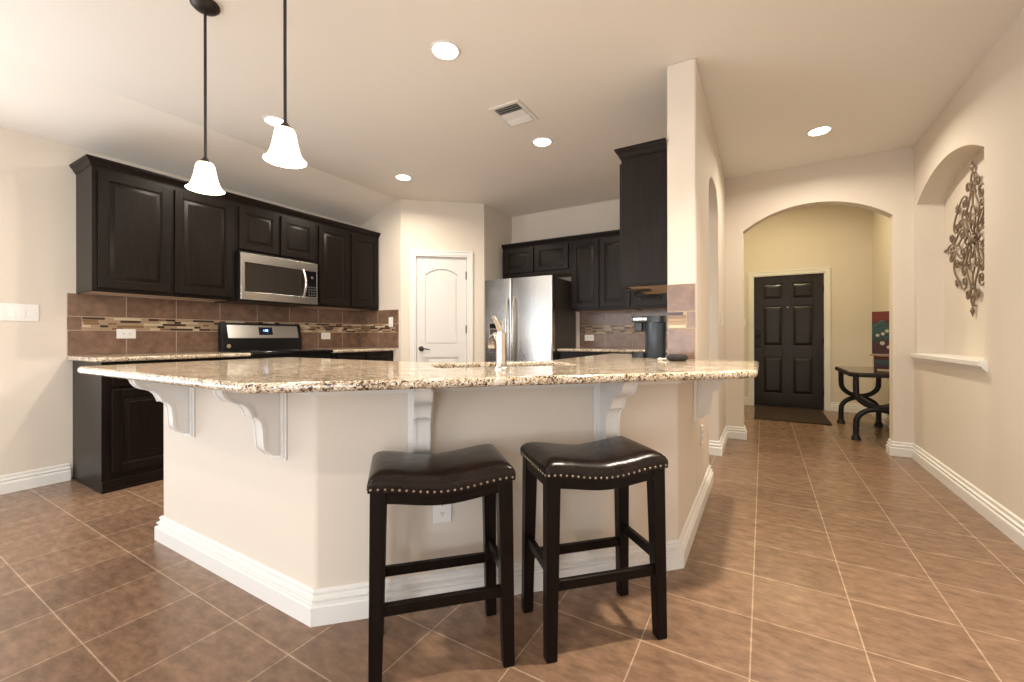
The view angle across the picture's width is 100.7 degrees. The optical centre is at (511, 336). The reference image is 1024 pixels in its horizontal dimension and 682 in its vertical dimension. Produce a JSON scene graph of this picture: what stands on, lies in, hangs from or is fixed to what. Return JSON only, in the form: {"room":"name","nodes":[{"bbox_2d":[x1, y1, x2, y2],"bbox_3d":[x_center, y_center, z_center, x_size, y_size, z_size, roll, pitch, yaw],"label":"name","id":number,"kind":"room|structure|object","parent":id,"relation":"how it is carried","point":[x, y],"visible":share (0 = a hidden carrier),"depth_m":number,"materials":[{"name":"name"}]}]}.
{"room":"kitchen","nodes":[
{"label":"kitchen","id":0,"kind":"room"},
{"bbox_2d":[0,127,360,478],"bbox_3d":[-4.622,-0.192,0.976,0.130,2.500,10.575,0,0,31],"label":"wall","id":1,"kind":"structure","parent":0,"point":[38,182],"depth_m":3.00,"materials":[{"name":"beige paint"}]},
{"bbox_2d":[0,303,38,320],"bbox_3d":[-3.389,-0.167,2.922,0.010,0.117,0.173,0,0,31],"label":"light switch","id":2,"kind":"object","parent":1,"relation":"attached to","point":[8,312],"visible":1,"depth_m":2.92,"materials":[{"name":"white plastic"}]},
{"bbox_2d":[0,463,70,494],"bbox_3d":[-5.174,0.998,-0.114,0.026,0.122,7.535,0,0,31],"label":"baseboard","id":3,"kind":"structure","parent":1,"relation":"attached to","point":[24,480],"depth_m":2.97,"materials":[{"name":"white wood"}]},
{"bbox_2d":[76,166,234,301],"bbox_3d":[-2.861,-0.766,3.483,0.350,0.888,0.945,0,0,31],"label":"upper cabinet","id":4,"kind":"object","parent":1,"relation":"attached to","point":[136,236],"visible":1,"depth_m":3.27,"materials":[{"name":"brown wood"}]},
{"bbox_2d":[67,293,360,354],"bbox_3d":[-2.596,-0.092,4.262,0.012,0.459,2.655,0,0,31],"label":"backsplash","id":5,"kind":"structure","parent":1,"relation":"attached to","point":[161,325],"depth_m":3.68,"materials":[{"name":"beige tile"}]},
{"bbox_2d":[116,329,135,338],"bbox_3d":[-3.092,-0.023,3.402,0.009,0.076,0.120,0,0,31],"label":"outlet","id":6,"kind":"object","parent":5,"relation":"attached to","point":[120,333],"visible":1,"depth_m":3.40,"materials":[{"name":"white plastic"}]},
{"bbox_2d":[321,333,329,338],"bbox_3d":[-2.173,-0.008,4.956,0.009,0.076,0.120,0,0,31],"label":"outlet","id":7,"kind":"object","parent":5,"relation":"attached to","point":[323,335],"visible":1,"depth_m":4.95,"materials":[{"name":"white plastic"}]},
{"bbox_2d":[69,154,380,237],"bbox_3d":[-2.443,-1.240,4.176,0.365,0.061,2.636,0,0,31],"label":"crown molding","id":8,"kind":"structure","parent":1,"relation":"attached to","point":[87,160],"depth_m":3.46,"materials":[{"name":"brown wood"}]},
{"bbox_2d":[235,202,315,262],"bbox_3d":[-2.418,-0.994,4.234,0.350,0.435,0.800,0,0,31],"label":"upper cabinet","id":9,"kind":"object","parent":1,"relation":"attached to","point":[257,230],"visible":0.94,"depth_m":4.10,"materials":[{"name":"brown wood"}]},
{"bbox_2d":[218,250,317,306],"bbox_3d":[-2.372,-0.546,4.187,0.468,0.452,0.755,0,0,31],"label":"microwave","id":10,"kind":"object","parent":9,"relation":"attached to","point":[260,279],"visible":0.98,"depth_m":4.04,"materials":[{"name":"silver metal"}]},
{"bbox_2d":[306,223,378,310],"bbox_3d":[-1.996,-0.768,4.947,0.350,0.888,0.855,0,0,31],"label":"upper cabinet","id":11,"kind":"object","parent":1,"relation":"attached to","point":[347,261],"visible":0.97,"depth_m":4.81,"materials":[{"name":"brown wood"}]},
{"bbox_2d":[0,51,396,225],"bbox_3d":[-3.998,-1.538,1.393,0.785,0.350,11.930,0,0,31],"label":"ceiling","id":12,"kind":"structure","parent":0,"point":[36,100],"depth_m":3.28,"materials":[{"name":"white paint"}]},
{"bbox_2d":[361,199,400,361],"bbox_3d":[-1.625,-0.292,5.277,0.750,2.690,0.080,0,0,31],"label":"wall","id":13,"kind":"structure","parent":0,"point":[387,222],"depth_m":5.14,"materials":[{"name":"beige paint"}]},
{"bbox_2d":[361,309,398,347],"bbox_3d":[-1.635,-0.094,5.229,0.655,0.459,0.012,0,0,31],"label":"backsplash","id":14,"kind":"structure","parent":13,"relation":"attached to","point":[376,332],"depth_m":5.22,"materials":[{"name":"beige tile"}]},
{"bbox_2d":[389,317,392,326],"bbox_3d":[-1.461,-0.176,5.113,0.072,0.118,0.010,0,0,31],"label":"light switch","id":15,"kind":"object","parent":14,"relation":"attached to","point":[390,318],"visible":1,"depth_m":5.11,"materials":[{"name":"white plastic"}]},
{"bbox_2d":[164,380,695,588],"bbox_3d":[-0.339,0.612,2.011,2.902,0.878,0.824,0,0,-5],"label":"wall","id":16,"kind":"structure","parent":0,"point":[304,517],"depth_m":1.74,"materials":[{"name":"beige paint"}]},
{"bbox_2d":[128,379,194,437],"bbox_3d":[-1.615,0.327,1.954,0.100,0.312,0.229,0,0,31],"label":"corbel","id":17,"kind":"object","parent":16,"relation":"attached to","point":[179,401],"visible":0.71,"depth_m":1.99,"materials":[{"name":"white wood"}]},
{"bbox_2d":[213,390,286,460],"bbox_3d":[-0.973,0.326,1.575,0.100,0.312,0.229,0,0,31],"label":"corbel","id":18,"kind":"object","parent":16,"relation":"attached to","point":[267,413],"visible":0.79,"depth_m":1.61,"materials":[{"name":"white wood"}]},
{"bbox_2d":[408,388,433,452],"bbox_3d":[-0.327,0.325,1.546,0.100,0.312,0.229,0,0,-14],"label":"corbel","id":19,"kind":"object","parent":16,"relation":"attached to","point":[420,401],"visible":0.7,"depth_m":1.58,"materials":[{"name":"white wood"}]},
{"bbox_2d":[154,465,713,626],"bbox_3d":[-0.086,0.989,2.235,3.425,0.122,1.066,0,0,-15],"label":"baseboard","id":20,"kind":"structure","parent":16,"relation":"attached to","point":[310,606],"depth_m":1.74,"materials":[{"name":"white wood"}]},
{"bbox_2d":[433,504,451,523],"bbox_3d":[-0.274,0.674,1.668,0.072,0.116,0.009,0,0,-14],"label":"outlet","id":21,"kind":"object","parent":16,"relation":"attached to","point":[441,513],"visible":0.66,"depth_m":1.67,"materials":[{"name":"white plastic"}]},
{"bbox_2d":[439,510,445,516],"bbox_3d":[-0.273,0.695,1.666,0.028,0.028,0.004,0,0,-14],"label":"receptacle","id":22,"kind":"object","parent":21,"relation":"attached to","point":[442,513],"depth_m":1.66,"materials":[{"name":"grey plastic"}]},
{"bbox_2d":[293,380,685,395],"bbox_3d":[0.203,0.191,1.879,2.124,0.047,0.383,0,0,-24],"label":"trim","id":23,"kind":"structure","parent":16,"relation":"attached to","point":[653,382],"depth_m":1.70,"materials":[{"name":"white"}]},
{"bbox_2d":[594,382,637,440],"bbox_3d":[0.429,0.323,1.740,0.100,0.312,0.229,0,0,-14],"label":"corbel","id":24,"kind":"object","parent":16,"relation":"attached to","point":[610,399],"visible":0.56,"depth_m":1.77,"materials":[{"name":"white wood"}]},
{"bbox_2d":[693,379,730,421],"bbox_3d":[1.135,0.322,2.350,0.229,0.312,0.100,0,0,31],"label":"corbel","id":25,"kind":"object","parent":16,"relation":"attached to","point":[703,390],"visible":0.68,"depth_m":2.36,"materials":[{"name":"white wood"}]},
{"bbox_2d":[401,199,483,361],"bbox_3d":[-0.843,-0.294,5.203,1.000,2.690,0.115,0,0,-11],"label":"wall","id":26,"kind":"structure","parent":0,"point":[425,225],"depth_m":5.15,"materials":[{"name":"beige paint"}]},
{"bbox_2d":[416,257,466,362],"bbox_3d":[-0.849,0.039,5.155,0.612,2.008,0.091,0,0,-11],"label":"door","id":27,"kind":"structure","parent":26,"relation":"in","point":[441,327],"depth_m":5.17,"materials":[{"name":"white wood"}]},
{"bbox_2d":[410,249,472,361],"bbox_3d":[-0.860,0.005,5.186,0.754,2.092,0.132,0,0,-11],"label":"trim","id":28,"kind":"structure","parent":26,"relation":"attached to","point":[414,253],"depth_m":5.14,"materials":[{"name":"white wood"}]},
{"bbox_2d":[484,204,511,361],"bbox_3d":[-0.189,-0.295,5.611,0.115,2.690,0.752,0,0,31],"label":"wall","id":29,"kind":"structure","parent":0,"point":[497,224],"depth_m":5.44,"materials":[{"name":"beige paint"}]},
{"bbox_2d":[0,405,1023,681],"bbox_3d":[-1.086,1.082,1.108,6.200,0.060,14.400,0,0,31],"label":"floor","id":30,"kind":"structure","parent":0,"point":[817,553],"depth_m":1.68,"materials":[{"name":"tile"}]},
{"bbox_2d":[72,357,246,493],"bbox_3d":[-2.760,0.614,3.397,0.605,0.881,0.947,0,0,31],"label":"base cabinet","id":31,"kind":"object","parent":30,"relation":"on","point":[118,426],"visible":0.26,"depth_m":2.98,"materials":[{"name":"brown wood"}]},
{"bbox_2d":[66,352,250,361],"bbox_3d":[-2.757,0.156,3.384,0.596,0.032,0.988,0,0,31],"label":"countertop","id":32,"kind":"structure","parent":31,"relation":"on","point":[187,355],"depth_m":3.15,"materials":[{"name":"stone"}]},
{"bbox_2d":[218,323,332,358],"bbox_3d":[-2.273,0.461,4.149,0.653,1.186,0.802,0,0,31],"label":"range","id":33,"kind":"object","parent":30,"relation":"on","point":[260,340],"visible":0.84,"depth_m":4.17,"materials":[{"name":"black metal"}]},
{"bbox_2d":[220,349,332,354],"bbox_3d":[-2.275,0.147,4.150,0.553,0.027,0.802,0,0,31],"label":"cooktop","id":34,"kind":"object","parent":33,"relation":"in","point":[253,351],"depth_m":4.08,"materials":[{"name":"grey"}]},
{"bbox_2d":[331,351,392,360],"bbox_3d":[-1.881,0.613,4.883,0.605,0.881,0.855,0,0,31],"label":"base cabinet","id":35,"kind":"object","parent":30,"relation":"on","point":[377,355],"visible":0.09,"depth_m":4.75,"materials":[{"name":"brown wood"}]},
{"bbox_2d":[323,348,394,352],"bbox_3d":[-1.877,0.154,4.872,0.596,0.032,0.843,0,0,31],"label":"countertop","id":36,"kind":"structure","parent":35,"relation":"on","point":[335,350],"depth_m":4.73,"materials":[{"name":"stone"}]},
{"bbox_2d":[366,444,515,681],"bbox_3d":[-0.244,0.725,1.434,0.455,0.651,0.305,0,0,-15],"label":"bar stool","id":37,"kind":"object","parent":30,"relation":"on","point":[469,473],"visible":1,"depth_m":1.33,"materials":[{"name":"brown wood"}]},
{"bbox_2d":[367,444,515,494],"bbox_3d":[-0.244,0.440,1.434,0.449,0.081,0.299,0,0,-15],"label":"cushion","id":38,"kind":"object","parent":37,"relation":"on","point":[482,469],"depth_m":1.33,"materials":[{"name":"brown leather"}]},
{"bbox_2d":[485,275,575,361],"bbox_3d":[0.213,0.182,5.215,0.919,1.735,0.766,0,0,31],"label":"refrigerator","id":39,"kind":"object","parent":30,"relation":"on","point":[535,314],"visible":0.55,"depth_m":4.91,"materials":[{"name":"grey metal"}]},
{"bbox_2d":[520,436,667,663],"bbox_3d":[0.287,0.724,1.558,0.455,0.651,0.305,0,0,-15],"label":"bar stool","id":40,"kind":"object","parent":30,"relation":"on","point":[617,463],"visible":1,"depth_m":1.47,"materials":[{"name":"brown wood"}]},
{"bbox_2d":[520,436,667,480],"bbox_3d":[0.287,0.439,1.558,0.449,0.081,0.299,0,0,-15],"label":"cushion","id":41,"kind":"object","parent":40,"relation":"on","point":[618,458],"depth_m":1.46,"materials":[{"name":"brown leather"}]},
{"bbox_2d":[558,351,667,358],"bbox_3d":[1.312,0.607,4.679,1.503,0.881,0.627,0,0,31],"label":"base cabinet","id":42,"kind":"object","parent":30,"relation":"on","point":[561,354],"visible":0.02,"depth_m":4.67,"materials":[{"name":"brown wood"}]},
{"bbox_2d":[557,347,667,352],"bbox_3d":[1.307,0.149,4.670,1.494,0.032,0.618,0,0,31],"label":"countertop","id":43,"kind":"structure","parent":42,"relation":"on","point":[576,349],"depth_m":4.60,"materials":[{"name":"stone"}]},
{"bbox_2d":[754,405,831,424],"bbox_3d":[3.711,1.038,5.683,0.800,0.012,1.160,0,0,31],"label":"doormat","id":44,"kind":"object","parent":30,"relation":"on","point":[798,415],"visible":1,"depth_m":5.56,"materials":[{"name":"brown fabric"}]},
{"bbox_2d":[835,366,888,440],"bbox_3d":[3.878,0.701,4.620,0.470,0.685,1.120,0,0,31],"label":"console table","id":45,"kind":"object","parent":30,"relation":"on","point":[855,372],"visible":0.77,"depth_m":4.37,"materials":[{"name":"black metal"}]},
{"bbox_2d":[870,354,888,369],"bbox_3d":[3.966,0.068,4.498,0.063,0.580,0.260,0,0,-29],"label":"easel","id":46,"kind":"object","parent":45,"relation":"on","point":[881,361],"visible":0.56,"depth_m":4.54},
{"bbox_2d":[872,311,888,353],"bbox_3d":[3.968,-0.042,4.496,0.023,0.455,0.245,0,0,-29],"label":"painting","id":47,"kind":"object","parent":46,"relation":"on","point":[880,320],"visible":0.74,"depth_m":4.53,"materials":[{"name":"fabric"}]},
{"bbox_3d":[0.867,0.608,3.004,0.557,0.881,0.567,0,0,31],"label":"base cabinet","id":48,"kind":"object","parent":30,"relation":"on","visible":0},
{"bbox_2d":[78,353,758,393],"bbox_3d":[-0.306,0.151,2.235,3.444,0.032,1.747,0,0,-13],"label":"countertop","id":49,"kind":"structure","parent":48,"relation":"on","point":[283,374],"depth_m":1.64,"materials":[{"name":"stone"}]},
{"bbox_2d":[487,316,508,369],"bbox_3d":[-0.073,0.025,1.829,0.071,0.220,0.247,0,0,-14],"label":"faucet","id":50,"kind":"object","parent":49,"relation":"on","point":[498,339],"visible":1,"depth_m":1.72,"materials":[{"name":"silver metal"}]},
{"bbox_2d":[631,316,665,357],"bbox_3d":[0.869,0.003,2.698,0.213,0.262,0.134,0,0,31],"label":"coffee maker","id":51,"kind":"object","parent":49,"relation":"on","point":[654,327],"visible":1,"depth_m":2.63,"materials":[{"name":"grey plastic"}]},
{"bbox_2d":[632,352,645,357],"bbox_3d":[0.822,0.116,2.726,0.090,0.035,0.110,0,0,31],"label":"drip tray","id":52,"kind":"object","parent":51,"relation":"on","point":[634,354],"depth_m":2.68,"materials":[{"name":"black"}]},
{"bbox_2d":[658,354,687,360],"bbox_3d":[0.877,0.114,2.389,0.112,0.038,0.254,0,0,-22],"label":"smart speaker","id":53,"kind":"object","parent":49,"relation":"on","point":[671,357],"visible":0.94,"depth_m":2.29},
{"bbox_2d":[0,0,1023,216],"bbox_3d":[-1.398,-1.678,-0.145,5.255,0.080,11.930,0,0,31],"label":"ceiling","id":54,"kind":"structure","parent":0,"point":[369,102],"depth_m":2.63,"materials":[{"name":"white paint"}]},
{"bbox_2d":[185,0,224,194],"bbox_3d":[-1.510,-1.179,2.090,0.162,0.914,0.162,0,0,31],"label":"pendant light","id":55,"kind":"object","parent":54,"relation":"hanging from","point":[204,180],"visible":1,"depth_m":2.08,"materials":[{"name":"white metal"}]},
{"bbox_2d":[262,116,287,126],"bbox_3d":[-1.799,-1.633,3.229,0.176,0.006,0.176,0,0,31],"label":"recessed light","id":56,"kind":"object","parent":54,"relation":"in","point":[274,121],"visible":0.75,"depth_m":3.21,"materials":[{"name":"beige"}]},
{"bbox_2d":[262,0,306,168],"bbox_3d":[-0.935,-1.180,1.748,0.162,0.914,0.162,0,0,31],"label":"pendant light","id":57,"kind":"object","parent":54,"relation":"hanging from","point":[284,151],"visible":1,"depth_m":1.74,"materials":[{"name":"beige glass"}]},
{"bbox_2d":[395,174,411,180],"bbox_3d":[-1.116,-1.634,4.366,0.176,0.006,0.176,0,0,31],"label":"recessed light","id":58,"kind":"object","parent":54,"relation":"in","point":[402,177],"visible":1,"depth_m":4.36,"materials":[{"name":"beige"}]},
{"bbox_2d":[430,40,460,60],"bbox_3d":[-0.383,-1.636,2.432,0.176,0.006,0.176,0,0,31],"label":"recessed light","id":59,"kind":"object","parent":54,"relation":"in","point":[444,50],"visible":1,"depth_m":2.42,"materials":[{"name":"white"}]},
{"bbox_2d":[488,99,538,127],"bbox_3d":[0.016,-1.631,3.126,0.250,0.016,0.310,0,0,31],"label":"ceiling vent","id":60,"kind":"object","parent":54,"relation":"in","point":[515,113],"visible":1,"depth_m":3.11,"materials":[{"name":"white metal"}]},
{"bbox_2d":[532,137,552,146],"bbox_3d":[0.255,-1.637,3.576,0.176,0.006,0.176,0,0,31],"label":"recessed light","id":61,"kind":"object","parent":54,"relation":"in","point":[541,141],"visible":1,"depth_m":3.57,"materials":[{"name":"beige"}]},
{"bbox_2d":[806,126,832,136],"bbox_3d":[2.457,-1.640,3.393,0.176,0.006,0.176,0,0,31],"label":"recessed light","id":62,"kind":"object","parent":54,"relation":"in","point":[821,130],"visible":1,"depth_m":3.39,"materials":[{"name":"beige"}]},
{"bbox_2d":[512,199,666,347],"bbox_3d":[1.056,-0.297,5.265,2.581,2.690,0.120,0,0,31],"label":"wall","id":63,"kind":"structure","parent":0,"point":[600,216],"depth_m":5.37,"materials":[{"name":"beige paint"}]},
{"bbox_2d":[503,242,570,278],"bbox_3d":[0.367,-0.943,5.398,0.950,0.385,0.348,0,0,31],"label":"upper cabinet","id":64,"kind":"object","parent":63,"relation":"attached to","point":[550,259],"visible":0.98,"depth_m":5.23,"materials":[{"name":"brown wood"}]},
{"bbox_2d":[501,229,619,249],"bbox_3d":[0.904,-1.155,4.880,2.401,0.061,0.036,0,0,31],"label":"crown molding","id":65,"kind":"structure","parent":64,"relation":"attached to","point":[611,233],"depth_m":5.05,"materials":[{"name":"brown wood"}]},
{"bbox_2d":[571,236,635,311],"bbox_3d":[1.091,-0.720,4.970,0.730,0.833,0.348,0,0,31],"label":"upper cabinet","id":66,"kind":"object","parent":63,"relation":"attached to","point":[595,263],"visible":0.84,"depth_m":4.84,"materials":[{"name":"brown wood"}]},
{"bbox_2d":[580,310,667,347],"bbox_3d":[1.480,-0.086,4.938,1.471,0.433,0.012,0,0,31],"label":"backsplash","id":67,"kind":"structure","parent":63,"relation":"attached to","point":[614,329],"depth_m":5.08,"materials":[{"name":"beige tile"}]},
{"bbox_2d":[585,335,593,340],"bbox_3d":[0.954,0.013,5.237,0.120,0.076,0.009,0,0,31],"label":"outlet","id":68,"kind":"object","parent":67,"relation":"attached to","point":[587,337],"visible":1,"depth_m":5.23,"materials":[{"name":"white plastic"}]},
{"bbox_2d":[633,291,666,309],"bbox_3d":[1.715,-0.721,4.601,0.721,0.833,0.348,0,0,31],"label":"upper cabinet","id":69,"kind":"object","parent":63,"relation":"attached to","point":[660,302],"visible":0.14,"depth_m":4.56,"materials":[{"name":"brown wood"}]},
{"bbox_2d":[667,58,725,495],"bbox_3d":[1.595,-0.298,3.518,0.165,2.690,2.300,0,0,31],"label":"wall partition","id":70,"kind":"structure","parent":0,"point":[695,174],"depth_m":2.60,"materials":[{"name":"beige paint"}]},
{"bbox_2d":[620,150,666,294],"bbox_3d":[0.972,-0.734,2.927,0.300,0.835,0.620,0,0,31],"label":"upper cabinet","id":71,"kind":"object","parent":70,"relation":"attached to","point":[643,178],"visible":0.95,"depth_m":2.66,"materials":[{"name":"brown wood"}]},
{"bbox_2d":[614,138,666,159],"bbox_3d":[0.956,-1.167,2.916,0.316,0.061,0.656,0,0,31],"label":"crown molding","id":72,"kind":"structure","parent":71,"relation":"attached to","point":[658,145],"depth_m":2.64,"materials":[{"name":"brown wood"}]},
{"bbox_2d":[633,290,658,297],"bbox_3d":[0.912,-0.290,2.887,0.168,0.054,0.060,0,0,31],"label":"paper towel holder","id":73,"kind":"object","parent":71,"relation":"attached to","point":[636,291],"visible":1,"depth_m":2.88,"materials":[{"name":"black metal"}]},
{"bbox_2d":[668,283,695,358],"bbox_3d":[1.007,-0.090,2.522,0.155,0.443,0.012,0,0,31],"label":"backsplash","id":74,"kind":"structure","parent":70,"relation":"attached to","point":[681,297],"depth_m":2.52,"materials":[{"name":"beige tile"}]},
{"bbox_2d":[701,425,702,444],"bbox_3d":[1.193,0.618,2.664,0.009,0.116,0.072,0,0,31],"label":"outlet","id":75,"kind":"object","parent":70,"relation":"attached to","point":[702,425],"visible":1,"depth_m":2.65,"materials":[{"name":"white plastic"}]},
{"bbox_2d":[709,425,746,455],"bbox_3d":[2.071,0.986,4.108,0.192,0.122,0.970,0,0,43],"label":"baseboard","id":76,"kind":"structure","parent":70,"relation":"attached to","point":[717,448],"depth_m":4.16,"materials":[{"name":"white wood"}]},
{"bbox_2d":[744,205,871,403],"bbox_3d":[4.030,-0.532,6.306,2.220,3.150,0.120,0,0,31],"label":"wall","id":77,"kind":"structure","parent":0,"point":[837,237],"depth_m":5.94,"materials":[{"name":"beige paint"}]},
{"bbox_2d":[744,397,747,404],"bbox_3d":[3.367,0.983,6.615,0.558,0.122,0.026,0,0,31],"label":"baseboard","id":78,"kind":"structure","parent":77,"relation":"attached to","point":[745,398],"depth_m":6.48,"materials":[{"name":"white wood"}]},
{"bbox_2d":[754,273,823,409],"bbox_3d":[4.071,0.072,6.259,0.874,1.943,0.161,0,0,31],"label":"door","id":79,"kind":"structure","parent":77,"relation":"in","point":[788,310],"depth_m":6.23,"materials":[{"name":"brown wood"}]},
{"bbox_2d":[748,267,830,410],"bbox_3d":[4.068,0.034,6.266,1.012,2.019,0.132,0,0,31],"label":"trim","id":80,"kind":"structure","parent":77,"relation":"attached to","point":[826,270],"depth_m":6.04,"materials":[{"name":"white wood"}]},
{"bbox_2d":[725,146,913,442],"bbox_3d":[2.895,-0.300,4.085,1.825,2.690,0.120,0,0,31],"label":"wall","id":81,"kind":"structure","parent":0,"point":[882,183],"depth_m":3.90,"materials":[{"name":"beige paint"}]},
{"bbox_2d":[872,211,888,404],"bbox_3d":[4.335,-0.532,4.738,0.100,3.150,2.470,0,0,31],"label":"wall","id":82,"kind":"structure","parent":0,"point":[880,223],"depth_m":5.32,"materials":[{"name":"beige paint"}]},
{"bbox_2d":[914,8,1023,520],"bbox_3d":[0.578,-0.296,-1.399,0.170,2.690,11.780,0,0,31],"label":"wall","id":83,"kind":"structure","parent":0,"point":[971,422],"depth_m":2.48,"materials":[{"name":"beige paint"}]},
{"bbox_2d":[831,402,1023,549],"bbox_3d":[1.134,0.987,-0.135,0.454,0.122,13.920,0,0,31],"label":"baseboard","id":84,"kind":"structure","parent":83,"relation":"attached to","point":[1007,522],"depth_m":2.77,"materials":[{"name":"white wood"}]},
{"bbox_2d":[909,353,987,371],"bbox_3d":[3.171,0.175,3.024,0.210,0.064,1.375,0,0,31],"label":"trim","id":85,"kind":"structure","parent":83,"relation":"attached to","point":[959,361],"depth_m":2.90,"materials":[{"name":"white wood"}]},
{"bbox_2d":[944,148,984,357],"bbox_3d":[3.243,-0.605,2.892,0.050,1.900,1.680,0,0,31],"label":"wall niche","id":86,"kind":"object","parent":83,"relation":"in","point":[964,333],"depth_m":3.20,"materials":[{"name":"beige paint"}]},
{"bbox_2d":[943,161,983,316],"bbox_3d":[3.254,-0.691,3.001,0.040,1.110,1.110,0,0,31],"label":"wall art","id":87,"kind":"object","parent":86,"relation":"attached to","point":[972,239],"visible":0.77,"depth_m":3.02,"materials":[{"name":"brown metal"}]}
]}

